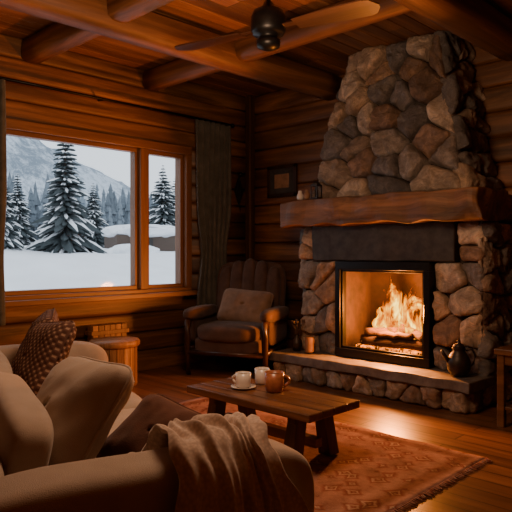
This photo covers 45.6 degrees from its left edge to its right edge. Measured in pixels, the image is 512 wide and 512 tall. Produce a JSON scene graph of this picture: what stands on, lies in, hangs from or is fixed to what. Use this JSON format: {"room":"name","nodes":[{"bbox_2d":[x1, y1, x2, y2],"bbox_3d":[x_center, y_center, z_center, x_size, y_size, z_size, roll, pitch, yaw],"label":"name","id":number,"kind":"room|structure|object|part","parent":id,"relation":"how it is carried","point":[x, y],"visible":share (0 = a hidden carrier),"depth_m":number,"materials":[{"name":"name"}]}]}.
{"room":"cabin living room","nodes":[
{"label":"cabin living room","id":0,"kind":"room"},
{"bbox_2d":[0,34,245,357],"bbox_3d":[-2.438,-0.365,5.092,0.246,3.080,6.600,0,0,44],"label":"wall","id":1,"kind":"structure","parent":0,"point":[158,323],"depth_m":6.10,"materials":[{"name":"brown wood"}]},
{"bbox_2d":[5,129,182,295],"bbox_3d":[-1.735,-0.375,5.713,0.080,1.435,2.620,0,0,44],"label":"window","id":2,"kind":"structure","parent":1,"relation":"in","point":[13,133],"depth_m":5.77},
{"bbox_2d":[5,118,197,306],"bbox_3d":[-1.710,-0.375,5.695,0.280,1.605,2.860,0,0,44],"label":"window frame","id":3,"kind":"structure","parent":1,"relation":"attached to","point":[11,124],"depth_m":6.19,"materials":[{"name":"brown wood"}]},
{"bbox_2d":[131,152,182,285],"bbox_3d":[-1.735,-0.375,5.713,0.080,1.355,2.620,0,0,44],"label":"stile","id":4,"kind":"object","parent":3,"relation":"attached to","point":[134,156],"depth_m":6.29,"materials":[{"name":"brown wood"}]},
{"bbox_2d":[0,76,234,127],"bbox_3d":[-1.627,-1.483,5.643,0.166,0.050,3.820,0,0,44],"label":"curtain rod","id":5,"kind":"object","parent":1,"relation":"attached to","point":[232,125],"visible":1,"depth_m":5.78,"materials":[{"name":"black metal"}]},
{"bbox_2d":[0,79,6,325],"bbox_3d":[-2.391,-0.444,4.791,0.103,2.040,0.844,0,0,44],"label":"window curtain","id":6,"kind":"object","parent":5,"relation":"hanging from","point":[3,150],"visible":1,"depth_m":5.04,"materials":[{"name":"fabric"}]},
{"bbox_2d":[195,119,231,305],"bbox_3d":[-0.476,-0.463,6.743,0.103,2.021,0.515,0,0,44],"label":"window curtain","id":7,"kind":"object","parent":5,"relation":"hanging from","point":[213,140],"visible":0.9,"depth_m":6.71,"materials":[{"name":"fabric"}]},
{"bbox_2d":[137,352,222,371],"bbox_3d":[-2.356,1.111,4.991,0.035,0.130,6.360,0,0,44],"label":"baseboard","id":8,"kind":"structure","parent":1,"relation":"attached to","point":[166,360],"depth_m":6.40,"materials":[{"name":"brown wood"}]},
{"bbox_2d":[234,172,243,209],"bbox_3d":[-0.180,-0.750,7.162,0.058,0.470,0.160,0,0,44],"label":"wall sconce","id":9,"kind":"object","parent":1,"relation":"attached to","point":[238,190],"visible":1,"depth_m":7.16,"materials":[{"name":"black metal"}]},
{"bbox_2d":[245,95,254,260],"bbox_3d":[-0.071,-0.376,7.288,0.090,3.080,0.090,0,0,44],"label":"trim","id":10,"kind":"structure","parent":1,"relation":"attached to","point":[249,100],"depth_m":7.25,"materials":[{"name":"brown wood"}]},
{"bbox_2d":[0,0,511,95],"bbox_3d":[-0.027,-1.953,2.720,6.997,0.117,6.997,0,0,44],"label":"ceiling","id":11,"kind":"structure","parent":0,"point":[331,54],"depth_m":5.19,"materials":[{"name":"brown wood"}]},
{"bbox_2d":[21,0,174,63],"bbox_3d":[0.344,-1.790,3.099,6.500,0.205,0.205,0,0,44],"label":"ceiling beam","id":12,"kind":"structure","parent":11,"relation":"attached to","point":[56,39],"depth_m":4.81,"materials":[{"name":"brown wood"}]},
{"bbox_2d":[0,0,341,100],"bbox_3d":[-1.461,-1.760,4.114,0.256,0.256,6.480,0,0,44],"label":"ceiling beam","id":13,"kind":"structure","parent":11,"relation":"attached to","point":[152,31],"depth_m":4.83,"materials":[{"name":"brown wood"}]},
{"bbox_2d":[143,0,411,90],"bbox_3d":[1.234,-1.794,4.006,6.500,0.206,0.206,0,0,44],"label":"ceiling beam","id":14,"kind":"structure","parent":11,"relation":"attached to","point":[178,71],"depth_m":5.08,"materials":[{"name":"brown wood"}]},
{"bbox_2d":[175,0,379,51],"bbox_3d":[0.081,-1.619,3.988,1.487,0.542,0.490,0,0,44],"label":"ceiling fan","id":15,"kind":"object","parent":11,"relation":"hanging from","point":[269,24],"depth_m":3.89,"materials":[{"name":"brown wood"}]},
{"bbox_2d":[394,0,511,60],"bbox_3d":[-0.105,-1.754,2.784,0.257,0.257,6.480,0,0,44],"label":"ceiling beam","id":16,"kind":"structure","parent":11,"relation":"attached to","point":[477,22],"depth_m":4.38,"materials":[{"name":"brown wood"}]},
{"bbox_2d":[132,356,511,511],"bbox_3d":[-0.027,1.247,2.735,7.000,0.120,7.000,0,0,44],"label":"floor","id":17,"kind":"structure","parent":0,"point":[488,488],"depth_m":4.26,"materials":[{"name":"brown wood"}]},
{"bbox_2d":[89,336,139,386],"bbox_3d":[-1.277,0.963,5.501,0.450,0.420,0.450,0,0,44],"label":"drum side table","id":18,"kind":"object","parent":17,"relation":"on","point":[119,349],"visible":0.57,"depth_m":5.37,"materials":[{"name":"brown wood"}]},
{"bbox_2d":[85,322,128,341],"bbox_3d":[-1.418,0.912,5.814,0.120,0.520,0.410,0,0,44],"label":"wooden crate","id":19,"kind":"object","parent":18,"relation":"on","point":[111,329],"visible":0.37,"depth_m":5.75,"materials":[{"name":"brown wood"}]},
{"bbox_2d":[0,341,313,511],"bbox_3d":[-0.899,0.823,2.805,1.064,0.686,2.701,0,0,-29],"label":"sofa","id":20,"kind":"object","parent":17,"relation":"on","point":[143,481],"visible":0.54,"depth_m":1.69,"materials":[{"name":"fabric"}]},
{"bbox_3d":[-1.281,0.857,2.609,0.180,0.560,2.400,0,0,-29],"label":"backrest","id":21,"kind":"part","parent":20,"relation":"part of","materials":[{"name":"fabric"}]},
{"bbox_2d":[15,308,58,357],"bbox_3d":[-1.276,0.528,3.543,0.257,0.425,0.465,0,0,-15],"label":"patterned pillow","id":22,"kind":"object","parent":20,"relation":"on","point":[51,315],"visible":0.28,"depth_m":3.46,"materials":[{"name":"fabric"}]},
{"bbox_2d":[11,320,76,395],"bbox_3d":[-1.105,0.535,3.101,0.274,0.419,0.472,0,0,-44],"label":"patterned pillow","id":23,"kind":"object","parent":20,"relation":"on","point":[49,343],"visible":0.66,"depth_m":2.99,"materials":[{"name":"fabric"}]},
{"bbox_2d":[36,356,134,465],"bbox_3d":[-0.676,0.579,2.185,0.321,0.404,0.574,0,0,-40],"label":"linen pillow","id":24,"kind":"object","parent":20,"relation":"on","point":[83,397],"visible":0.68,"depth_m":2.03,"materials":[{"name":"beige fabric"}]},
{"bbox_2d":[96,394,200,457],"bbox_3d":[-0.352,0.656,2.157,0.374,0.268,0.276,0,0,35],"label":"pillow","id":25,"kind":"object","parent":20,"relation":"on","point":[132,434],"visible":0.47,"depth_m":2.15,"materials":[{"name":"fabric"}]},
{"bbox_2d":[129,412,309,511],"bbox_3d":[-0.059,0.821,1.869,0.635,0.674,0.617,0,0,-29],"label":"throw blanket","id":26,"kind":"object","parent":20,"relation":"on","point":[228,463],"visible":0.9,"depth_m":1.71,"materials":[{"name":"beige fabric"}]},
{"bbox_2d":[183,259,288,374],"bbox_3d":[-0.173,0.601,6.226,0.950,1.144,0.919,0,0,18],"label":"armchair","id":27,"kind":"object","parent":17,"relation":"on","point":[211,336],"visible":0.88,"depth_m":6.00,"materials":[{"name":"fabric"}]},
{"bbox_3d":[-0.179,0.873,6.209,0.868,0.600,0.810,0,0,18],"label":"wood frame","id":28,"kind":"part","parent":27,"relation":"part of","materials":[{"name":"brown wood"}]},
{"bbox_3d":[-0.197,0.813,6.156,0.713,0.303,0.770,0,0,18],"label":"seat","id":29,"kind":"part","parent":27,"relation":"part of","materials":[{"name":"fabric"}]},
{"bbox_2d":[217,288,273,322],"bbox_3d":[-0.113,0.521,6.270,0.583,0.364,0.240,0,0,22],"label":"pillow","id":30,"kind":"object","parent":27,"relation":"on","point":[236,304],"visible":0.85,"depth_m":6.21,"materials":[{"name":"fabric"}]},
{"bbox_3d":[-0.071,0.434,6.532,0.778,0.813,0.270,0,0,18],"label":"backrest","id":31,"kind":"part","parent":27,"relation":"part of","materials":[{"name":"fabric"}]},
{"bbox_2d":[178,397,492,511],"bbox_3d":[-0.076,1.175,3.716,2.365,0.015,1.744,0,0,44],"label":"area rug","id":32,"kind":"object","parent":17,"relation":"on","point":[372,470],"visible":0.39,"depth_m":3.37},
{"bbox_2d":[187,376,358,455],"bbox_3d":[0.076,0.999,3.710,1.020,0.334,0.458,0,0,44],"label":"coffee table","id":33,"kind":"object","parent":32,"relation":"on","point":[300,407],"visible":0.83,"depth_m":3.55,"materials":[{"name":"brown wood"}]},
{"bbox_2d":[231,371,255,389],"bbox_3d":[-0.081,0.781,3.822,0.163,0.098,0.160,0,0,24],"label":"coffee mug","id":34,"kind":"object","parent":33,"relation":"on","point":[243,378],"visible":1,"depth_m":3.79,"materials":[{"name":"white ceramic"}]},
{"bbox_2d":[255,367,269,384],"bbox_3d":[0.050,0.780,3.954,0.117,0.100,0.096,0,0,18],"label":"coffee mug","id":35,"kind":"object","parent":33,"relation":"on","point":[259,371],"visible":0.66,"depth_m":3.92,"materials":[{"name":"white ceramic"}]},
{"bbox_2d":[265,370,290,392],"bbox_3d":[0.124,0.771,3.725,0.147,0.120,0.119,0,0,27],"label":"coffee mug","id":36,"kind":"object","parent":33,"relation":"on","point":[274,379],"visible":1,"depth_m":3.69,"materials":[{"name":"brown ceramic"}]},
{"bbox_2d":[269,30,511,413],"bbox_3d":[1.186,-0.372,5.473,2.081,3.102,0.999,0,0,44],"label":"stone fireplace","id":37,"kind":"object","parent":17,"relation":"on","point":[405,251],"visible":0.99,"depth_m":5.17,"materials":[{"name":"stone"}]},
{"bbox_2d":[291,319,304,350],"bbox_3d":[0.390,0.758,5.868,0.110,0.303,0.170,0,0,34],"label":"vase","id":38,"kind":"object","parent":37,"relation":"on","point":[296,344],"visible":1,"depth_m":5.84,"materials":[{"name":"ceramic"}]},
{"bbox_2d":[297,190,302,199],"bbox_3d":[0.424,-0.584,5.842,0.068,0.090,0.067,0,0,44],"label":"jar","id":39,"kind":"object","parent":37,"relation":"on","point":[299,195],"visible":0.91,"depth_m":5.82,"materials":[{"name":"white ceramic"}]},
{"bbox_2d":[303,190,309,198],"bbox_3d":[0.481,-0.583,5.772,0.068,0.090,0.067,0,0,44],"label":"jar","id":40,"kind":"object","parent":37,"relation":"on","point":[306,195],"visible":0.94,"depth_m":5.75,"materials":[{"name":"ceramic"}]},
{"bbox_2d":[305,336,313,352],"bbox_3d":[0.509,0.832,5.765,0.088,0.155,0.088,0,0,44],"label":"candle jar","id":41,"kind":"object","parent":37,"relation":"on","point":[309,340],"visible":1,"depth_m":5.73,"materials":[{"name":"wax"}]},
{"bbox_2d":[310,178,321,198],"bbox_3d":[0.566,-0.634,5.730,0.100,0.192,0.100,0,0,44],"label":"candle lantern","id":42,"kind":"object","parent":37,"relation":"on","point":[315,184],"visible":0.95,"depth_m":5.72,"materials":[{"name":"metal"}]},
{"bbox_3d":[1.096,0.484,5.322,0.955,0.870,0.129,0,0,44],"label":"insert frame","id":43,"kind":"part","parent":37,"relation":"part of","materials":[{"name":"black metal"}]},
{"bbox_2d":[441,340,476,376],"bbox_3d":[1.558,0.780,4.678,0.219,0.270,0.180,0,0,-34],"label":"kettle","id":44,"kind":"object","parent":37,"relation":"on","point":[459,364],"visible":1,"depth_m":4.63,"materials":[{"name":"black metal"}]},
{"bbox_2d":[494,344,511,427],"bbox_3d":[2.003,0.909,4.203,0.520,0.540,0.500,0,0,44],"label":"end table","id":45,"kind":"object","parent":17,"relation":"on","point":[504,353],"visible":1,"depth_m":4.18,"materials":[{"name":"brown wood"}]},
{"bbox_2d":[254,43,511,347],"bbox_3d":[2.338,-0.365,5.139,6.600,3.080,0.246,0,0,44],"label":"wall","id":46,"kind":"structure","parent":0,"point":[291,127],"depth_m":6.82,"materials":[{"name":"brown wood"}]},
{"bbox_2d":[267,163,296,197],"bbox_3d":[0.296,-0.854,6.939,0.440,0.360,0.030,0,0,44],"label":"picture frame","id":47,"kind":"object","parent":46,"relation":"attached to","point":[281,179],"visible":0.92,"depth_m":6.93,"materials":[{"name":"brown wood"}]},
{"label":"outside","id":48,"kind":"structure","parent":0,"visible":0},
{"bbox_2d":[6,136,153,208],"bbox_3d":[-25.672,-16.434,130.463,65.000,33.997,220.000,0,0,44],"label":"mountain","id":49,"kind":"structure","parent":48,"point":[31,159],"depth_m":102.95},
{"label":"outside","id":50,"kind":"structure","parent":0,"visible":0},
{"bbox_2d":[4,241,174,290],"bbox_3d":[-0.698,-0.491,60.530,74.700,3.757,125.000,0,0,44],"label":"snowy ground","id":51,"kind":"structure","parent":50,"point":[24,269],"depth_m":15.10,"materials":[{"name":"white snow"}]},
{"bbox_2d":[4,186,23,249],"bbox_3d":[-7.384,-1.080,17.764,1.345,2.388,1.375,0,0,44],"label":"fir tree","id":52,"kind":"object","parent":51,"relation":"on","point":[12,228],"visible":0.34,"depth_m":17.68,"materials":[{"name":"green plant"}]},
{"bbox_2d":[9,173,37,245],"bbox_3d":[-14.107,-2.552,35.955,2.520,4.643,2.338,0,0,4],"label":"fir tree","id":53,"kind":"object","parent":51,"relation":"on","point":[21,216],"visible":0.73,"depth_m":35.77,"materials":[{"name":"green plant"}]},
{"bbox_2d":[34,177,56,239],"bbox_3d":[-9.869,-2.048,30.146,2.292,3.963,2.210,0,0,44],"label":"fir tree","id":54,"kind":"object","parent":51,"relation":"on","point":[45,211],"visible":0.05,"depth_m":29.92,"materials":[{"name":"green plant"}]},
{"bbox_2d":[24,142,107,253],"bbox_3d":[-5.862,-1.860,18.758,2.390,4.251,2.516,0,0,44],"label":"fir tree","id":55,"kind":"object","parent":51,"relation":"on","point":[67,218],"visible":0.83,"depth_m":18.32,"materials":[{"name":"green plant"}]},
{"bbox_2d":[7,171,170,239],"bbox_3d":[-11.635,-4.177,71.317,35.932,7.180,61.322,0,0,44],"label":"forest","id":56,"kind":"object","parent":51,"relation":"on","point":[114,213],"visible":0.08,"depth_m":49.84,"materials":[{"name":"plant"}]},
{"bbox_2d":[82,183,108,247],"bbox_3d":[-10.141,-2.353,38.364,2.662,4.496,2.730,0,0,44],"label":"fir tree","id":57,"kind":"object","parent":51,"relation":"on","point":[95,213],"visible":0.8,"depth_m":38.11,"materials":[{"name":"green plant"}]},
{"bbox_2d":[101,224,174,253],"bbox_3d":[-5.102,-0.560,27.595,3.972,1.782,4.395,0,0,-26],"label":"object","id":58,"kind":"object","parent":51,"relation":"on","point":[116,237],"visible":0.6,"depth_m":26.86,"materials":[{"name":"snow"},{"name":"wood"}]},
{"bbox_2d":[149,165,174,225],"bbox_3d":[-5.147,-2.395,33.555,3.014,5.231,2.542,0,0,44],"label":"fir tree","id":59,"kind":"object","parent":51,"relation":"on","point":[163,213],"visible":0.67,"depth_m":33.33,"materials":[{"name":"green plant"}]},
{"bbox_2d":[170,181,174,206],"bbox_3d":[-4.854,-2.305,36.642,2.519,4.747,2.697,0,0,25],"label":"fir tree","id":60,"kind":"object","parent":51,"relation":"on","point":[173,204],"visible":0.12,"depth_m":36.56,"materials":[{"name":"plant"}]}
]}

